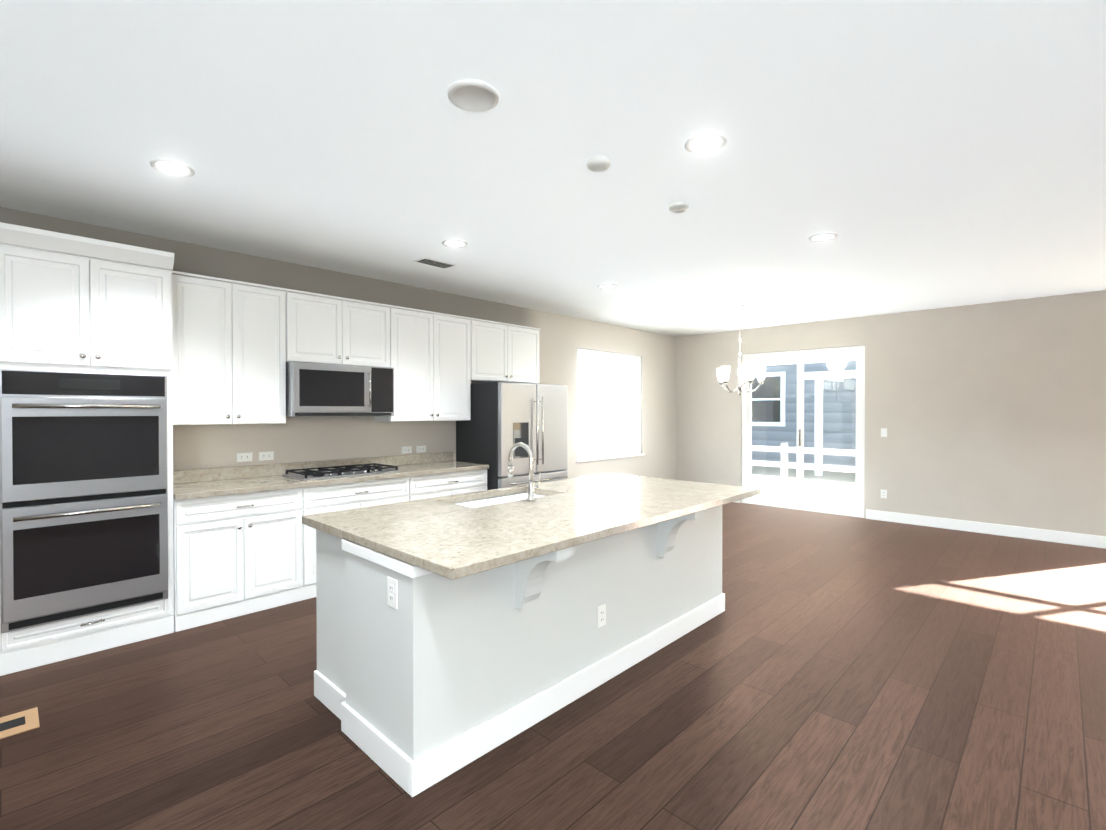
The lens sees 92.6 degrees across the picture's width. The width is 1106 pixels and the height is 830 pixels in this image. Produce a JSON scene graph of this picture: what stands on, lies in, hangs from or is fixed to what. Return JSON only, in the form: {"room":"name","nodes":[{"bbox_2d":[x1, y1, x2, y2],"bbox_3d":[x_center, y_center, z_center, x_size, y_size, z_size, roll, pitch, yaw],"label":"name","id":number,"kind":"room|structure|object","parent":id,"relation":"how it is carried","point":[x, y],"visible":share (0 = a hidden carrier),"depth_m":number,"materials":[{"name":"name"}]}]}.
{"room":"kitchen","nodes":[
{"label":"kitchen","id":0,"kind":"room"},
{"bbox_2d":[0,207,675,479],"bbox_3d":[-1.631,0.048,5.405,0.150,2.762,11.070,0,1,44],"label":"wall","id":1,"kind":"structure","parent":0,"point":[562,338],"depth_m":5.25,"materials":[{"name":"paint"}]},
{"bbox_2d":[172,271,287,424],"bbox_3d":[-2.541,-0.474,4.103,0.327,1.088,0.774,0,1,44],"label":"upper cabinet","id":2,"kind":"object","parent":1,"relation":"attached to","point":[246,353],"depth_m":3.97,"materials":[{"name":"white wood"}]},
{"bbox_2d":[237,452,251,461],"bbox_3d":[-2.537,0.348,4.345,0.009,0.072,0.116,0,1,44],"label":"outlet","id":3,"kind":"object","parent":1,"relation":"attached to","point":[243,457],"visible":1,"depth_m":4.34,"materials":[{"name":"white plastic"}]},
{"bbox_2d":[259,451,273,460],"bbox_3d":[-2.423,0.347,4.464,0.009,0.072,0.116,0,1,44],"label":"outlet","id":4,"kind":"object","parent":1,"relation":"attached to","point":[266,456],"visible":1,"depth_m":4.46,"materials":[{"name":"white plastic"}]},
{"bbox_2d":[173,452,452,483],"bbox_3d":[-2.022,0.463,4.873,0.021,0.100,2.656,0,1,44],"label":"backsplash","id":5,"kind":"structure","parent":1,"relation":"attached to","point":[235,473],"depth_m":4.58,"materials":[{"name":"beige stone"}]},
{"bbox_2d":[286,359,393,418],"bbox_3d":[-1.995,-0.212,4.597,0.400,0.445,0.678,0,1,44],"label":"microwave","id":6,"kind":"object","parent":1,"relation":"attached to","point":[316,387],"depth_m":4.43,"materials":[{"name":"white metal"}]},
{"bbox_2d":[288,289,391,366],"bbox_3d":[-1.954,-0.732,4.713,0.327,0.583,0.918,0,1,44],"label":"upper cabinet","id":7,"kind":"object","parent":1,"relation":"attached to","point":[333,329],"depth_m":4.57,"materials":[{"name":"white wood"}]},
{"bbox_2d":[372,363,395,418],"bbox_3d":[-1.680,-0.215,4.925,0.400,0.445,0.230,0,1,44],"label":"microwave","id":8,"kind":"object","parent":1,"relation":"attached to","point":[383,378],"depth_m":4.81,"materials":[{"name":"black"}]},
{"bbox_2d":[402,446,411,453],"bbox_3d":[-1.502,0.359,5.423,0.009,0.072,0.116,0,1,44],"label":"outlet","id":9,"kind":"object","parent":1,"relation":"attached to","point":[406,449],"visible":1,"depth_m":5.42,"materials":[{"name":"white plastic"}]},
{"bbox_2d":[416,445,425,452],"bbox_3d":[-1.384,0.358,5.546,0.009,0.072,0.116,0,1,44],"label":"outlet","id":10,"kind":"object","parent":1,"relation":"attached to","point":[419,449],"visible":1,"depth_m":5.54,"materials":[{"name":"white plastic"}]},
{"bbox_2d":[374,305,471,421],"bbox_3d":[-1.311,-0.485,5.384,0.327,1.088,0.934,0,1,44],"label":"upper cabinet","id":11,"kind":"object","parent":1,"relation":"attached to","point":[432,351],"depth_m":5.25,"materials":[{"name":"white wood"}]},
{"bbox_2d":[472,318,539,383],"bbox_3d":[-0.631,-0.706,6.091,0.327,0.658,1.026,0,1,44],"label":"upper cabinet","id":12,"kind":"object","parent":1,"relation":"attached to","point":[501,352],"depth_m":5.95,"materials":[{"name":"white wood"}]},
{"bbox_2d":[576,348,644,462],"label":"kitchen window","id":13,"kind":"structure","parent":1,"relation":"in","point":[609,404],"depth_m":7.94,"materials":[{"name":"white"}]},
{"bbox_2d":[0,502,1105,829],"bbox_3d":[1.500,1.494,2.412,8.830,0.080,11.070,0,1,44],"label":"floor","id":14,"kind":"structure","parent":0,"point":[832,672],"depth_m":2.50,"materials":[{"name":"brown wood"}]},
{"bbox_2d":[0,707,39,738],"bbox_3d":[-2.624,1.450,2.375,0.230,0.007,0.445,0,1,44],"label":"floor vent","id":15,"kind":"object","parent":14,"relation":"in","point":[19,722],"visible":1,"depth_m":2.48,"materials":[{"name":"brown wood"}]},
{"bbox_2d":[0,222,173,675],"bbox_3d":[-2.995,0.196,3.355,0.717,2.500,0.870,0,1,44],"label":"tall cabinet","id":16,"kind":"object","parent":14,"relation":"on","point":[86,481],"visible":1,"depth_m":3.15,"materials":[{"name":"painted wood"},{"name":"brushed nickel"}]},
{"bbox_2d":[173,488,304,631],"bbox_3d":[-2.442,1.000,4.009,0.617,0.880,0.821,0,1,44],"label":"base cabinet","id":17,"kind":"object","parent":14,"relation":"on","point":[244,540],"depth_m":3.77,"materials":[{"name":"white wood"}]},
{"bbox_2d":[173,460,488,499],"bbox_3d":[-1.800,0.535,4.661,0.636,0.040,2.656,0,1,44],"label":"countertop","id":18,"kind":"structure","parent":17,"relation":"on","point":[199,489],"depth_m":4.28,"materials":[{"name":"beige stone"}]},
{"bbox_2d":[282,463,400,479],"bbox_3d":[-1.841,0.491,4.648,0.460,0.048,0.860,0,1,44],"label":"cooktop","id":19,"kind":"object","parent":18,"relation":"in","point":[366,469],"depth_m":4.54,"materials":[{"name":"black metal"}]},
{"bbox_2d":[305,476,412,599],"bbox_3d":[-1.836,0.995,4.640,0.617,0.880,0.929,0,1,44],"label":"base cabinet","id":20,"kind":"object","parent":14,"relation":"on","point":[334,497],"depth_m":4.32,"materials":[{"name":"white wood"}]},
{"bbox_2d":[413,468,488,499],"bbox_3d":[-1.201,0.990,5.302,0.617,0.880,0.906,0,1,44],"label":"base cabinet","id":21,"kind":"object","parent":14,"relation":"on","point":[449,483],"depth_m":5.07,"materials":[{"name":"white wood"}]},
{"bbox_2d":[456,382,567,489],"bbox_3d":[-0.427,0.542,5.915,0.826,1.765,1.005,0,1,44],"label":"fridge","id":22,"kind":"object","parent":14,"relation":"on","point":[506,417],"visible":0.6,"depth_m":5.57,"materials":[{"name":"silver metal"}]},
{"bbox_2d":[302,490,758,796],"bbox_3d":[0.082,1.004,3.215,1.265,0.885,2.602,0,1,44],"label":"kitchen island","id":23,"kind":"object","parent":14,"relation":"on","point":[456,632],"depth_m":2.40,"materials":[{"name":"white paint"}]},
{"bbox_2d":[387,577,397,608],"bbox_3d":[-0.647,0.716,2.125,0.072,0.115,0.008,0,1,44],"label":"outlet","id":24,"kind":"object","parent":23,"relation":"attached to","point":[392,582],"depth_m":2.12,"materials":[{"name":"white plastic"}]},
{"bbox_2d":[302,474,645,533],"bbox_3d":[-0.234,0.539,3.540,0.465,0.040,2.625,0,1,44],"label":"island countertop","id":25,"kind":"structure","parent":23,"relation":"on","point":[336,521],"depth_m":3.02,"materials":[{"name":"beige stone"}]},
{"bbox_2d":[508,442,540,501],"bbox_3d":[-0.179,0.344,3.288,0.235,0.354,0.109,0,1,44],"label":"faucet","id":26,"kind":"object","parent":25,"relation":"on","point":[531,487],"depth_m":3.21,"materials":[{"name":"silver metal"}]},
{"bbox_2d":[342,478,760,581],"bbox_3d":[0.247,0.543,3.077,0.871,0.040,2.625,0,1,44],"label":"island countertop","id":27,"kind":"structure","parent":23,"relation":"on","point":[479,539],"depth_m":2.57,"materials":[{"name":"beige stone"}]},
{"bbox_2d":[597,603,605,627],"bbox_3d":[0.264,1.085,2.854,0.008,0.115,0.072,0,1,44],"label":"outlet","id":28,"kind":"object","parent":23,"relation":"attached to","point":[601,607],"depth_m":2.85,"materials":[{"name":"white plastic"}]},
{"bbox_2d":[0,0,1105,336],"bbox_3d":[1.500,-1.358,2.388,8.830,0.100,11.070,0,1,44],"label":"ceiling","id":29,"kind":"structure","parent":0,"point":[922,154],"depth_m":2.55,"materials":[{"name":"white paint"}]},
{"bbox_2d":[149,158,194,176],"bbox_3d":[-2.012,-1.306,2.794,0.196,0.012,0.196,0,1,44],"label":"recessed light","id":30,"kind":"object","parent":29,"relation":"in","point":[172,167],"visible":1,"depth_m":2.79,"materials":[{"name":"white plastic"}]},
{"bbox_2d":[413,257,456,268],"bbox_3d":[-1.027,-1.322,4.600,0.170,0.009,0.340,0,1,44],"label":"ceiling vent","id":31,"kind":"object","parent":29,"relation":"in","point":[434,262],"visible":0.98,"depth_m":4.59,"materials":[{"name":"white metal"}]},
{"bbox_2d":[442,239,467,247],"bbox_3d":[-0.755,-1.316,4.061,0.196,0.012,0.196,0,1,44],"label":"recessed light","id":32,"kind":"object","parent":29,"relation":"in","point":[454,243],"visible":0.98,"depth_m":4.06,"materials":[{"name":"white plastic"}]},
{"bbox_2d":[447,79,498,111],"bbox_3d":[-0.324,-1.298,2.156,0.210,0.016,0.210,0,1,44],"label":"speaker","id":33,"kind":"object","parent":29,"relation":"attached to","point":[472,95],"visible":0.98,"depth_m":2.15},
{"bbox_2d":[587,156,610,171],"bbox_3d":[0.236,-1.294,2.731,0.124,0.034,0.124,0,1,44],"label":"smoke detector","id":34,"kind":"object","parent":29,"relation":"attached to","point":[598,163],"visible":0.98,"depth_m":2.70,"materials":[{"name":"white plastic"}]},
{"bbox_2d":[598,284,616,288],"bbox_3d":[0.561,-1.327,5.460,0.196,0.012,0.196,0,1,44],"label":"recessed light","id":35,"kind":"object","parent":29,"relation":"in","point":[606,286],"visible":1,"depth_m":5.47,"materials":[{"name":"white"}]},
{"bbox_2d":[669,201,688,212],"bbox_3d":[0.790,-1.299,3.309,0.124,0.034,0.124,0,1,44],"label":"smoke detector","id":36,"kind":"object","parent":29,"relation":"attached to","point":[679,207],"visible":1,"depth_m":3.27,"materials":[{"name":"white plastic"}]},
{"bbox_2d":[685,132,726,153],"bbox_3d":[0.733,-1.303,2.536,0.196,0.012,0.196,0,1,44],"label":"recessed light","id":37,"kind":"object","parent":29,"relation":"in","point":[704,142],"visible":1,"depth_m":2.53,"materials":[{"name":"white plastic"}]},
{"bbox_2d":[717,304,765,394],"bbox_3d":[2.279,-0.791,6.492,0.559,1.102,0.582,0,1,44],"label":"chandelier","id":38,"kind":"object","parent":29,"relation":"hanging from","point":[723,372],"visible":1,"depth_m":6.42,"materials":[{"name":"silver metal"}]},
{"bbox_2d":[808,232,837,241],"bbox_3d":[2.000,-1.315,3.912,0.196,0.012,0.196,0,1,44],"label":"recessed light","id":39,"kind":"object","parent":29,"relation":"in","point":[823,237],"visible":0.94,"depth_m":3.90,"materials":[{"name":"white"}]},
{"bbox_2d":[676,290,1105,535],"bbox_3d":[5.336,0.041,6.287,8.680,2.762,0.150,0,1,44],"label":"wall","id":40,"kind":"structure","parent":0,"point":[993,412],"depth_m":6.47,"materials":[{"name":"paint"}]},
{"bbox_2d":[742,345,864,517],"bbox_3d":[3.673,0.225,7.863,1.734,2.367,0.120,0,1,44],"label":"sliding door","id":41,"kind":"structure","parent":40,"relation":"in","point":[798,503],"depth_m":7.81,"materials":[{"name":"white"}]},
{"bbox_2d":[881,489,886,498],"bbox_3d":[4.420,1.055,7.060,0.072,0.115,0.008,0,1,44],"label":"outlet","id":42,"kind":"object","parent":40,"relation":"attached to","point":[883,493],"visible":1,"depth_m":7.05,"materials":[{"name":"white plastic"}]},
{"bbox_2d":[881,428,886,436],"bbox_3d":[4.420,0.235,7.053,0.072,0.115,0.010,0,1,44],"label":"light switch","id":43,"kind":"object","parent":40,"relation":"attached to","point":[883,432],"visible":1,"depth_m":7.05,"materials":[{"name":"white plastic"}]},
{"bbox_2d":[734,500,1105,548],"bbox_3d":[5.224,1.357,6.290,8.528,0.130,0.016,0,1,44],"label":"baseboard","id":44,"kind":"structure","parent":40,"relation":"attached to","point":[1096,541],"depth_m":6.28,"materials":[{"name":"white wood"}]},
{"label":"outside","id":45,"kind":"structure","parent":0,"visible":0},
{"bbox_2d":[633,422,854,482],"bbox_3d":[4.530,1.830,27.231,98.530,0.060,110.770,0,1,44],"label":"ground","id":46,"kind":"structure","parent":45,"point":[811,475],"depth_m":16.74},
{"bbox_2d":[633,437,855,477],"bbox_3d":[7.311,1.319,11.546,17.720,1.220,0.120,0,1,44],"label":"fence","id":47,"kind":"object","parent":46,"relation":"on","point":[793,450],"depth_m":12.93,"materials":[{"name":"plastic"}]},
{"bbox_2d":[751,475,854,507],"bbox_3d":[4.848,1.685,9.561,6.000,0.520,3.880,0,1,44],"label":"patio slab","id":48,"kind":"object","parent":46,"relation":"on","point":[835,491],"depth_m":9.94,"materials":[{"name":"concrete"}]},
{"bbox_2d":[752,355,855,365],"bbox_3d":[4.887,0.011,9.443,6.200,2.830,3.778,0,1,44],"label":"roof","id":49,"kind":"structure","parent":48,"relation":"on","point":[792,361],"depth_m":11.26,"materials":[{"name":"white"}]},
{"bbox_2d":[751,361,855,466],"bbox_3d":[12.496,-2.938,22.615,12.300,9.550,11.000,0,1,44],"label":"house","id":50,"kind":"structure","parent":46,"relation":"on","point":[764,411],"depth_m":19.01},
{"bbox_2d":[804,370,855,475],"bbox_3d":[9.828,0.273,16.470,3.000,3.230,2.400,0,1,44],"label":"pergola","id":51,"kind":"object","parent":46,"relation":"on","point":[834,374],"depth_m":16.36,"materials":[{"name":"white wood"}]}
]}

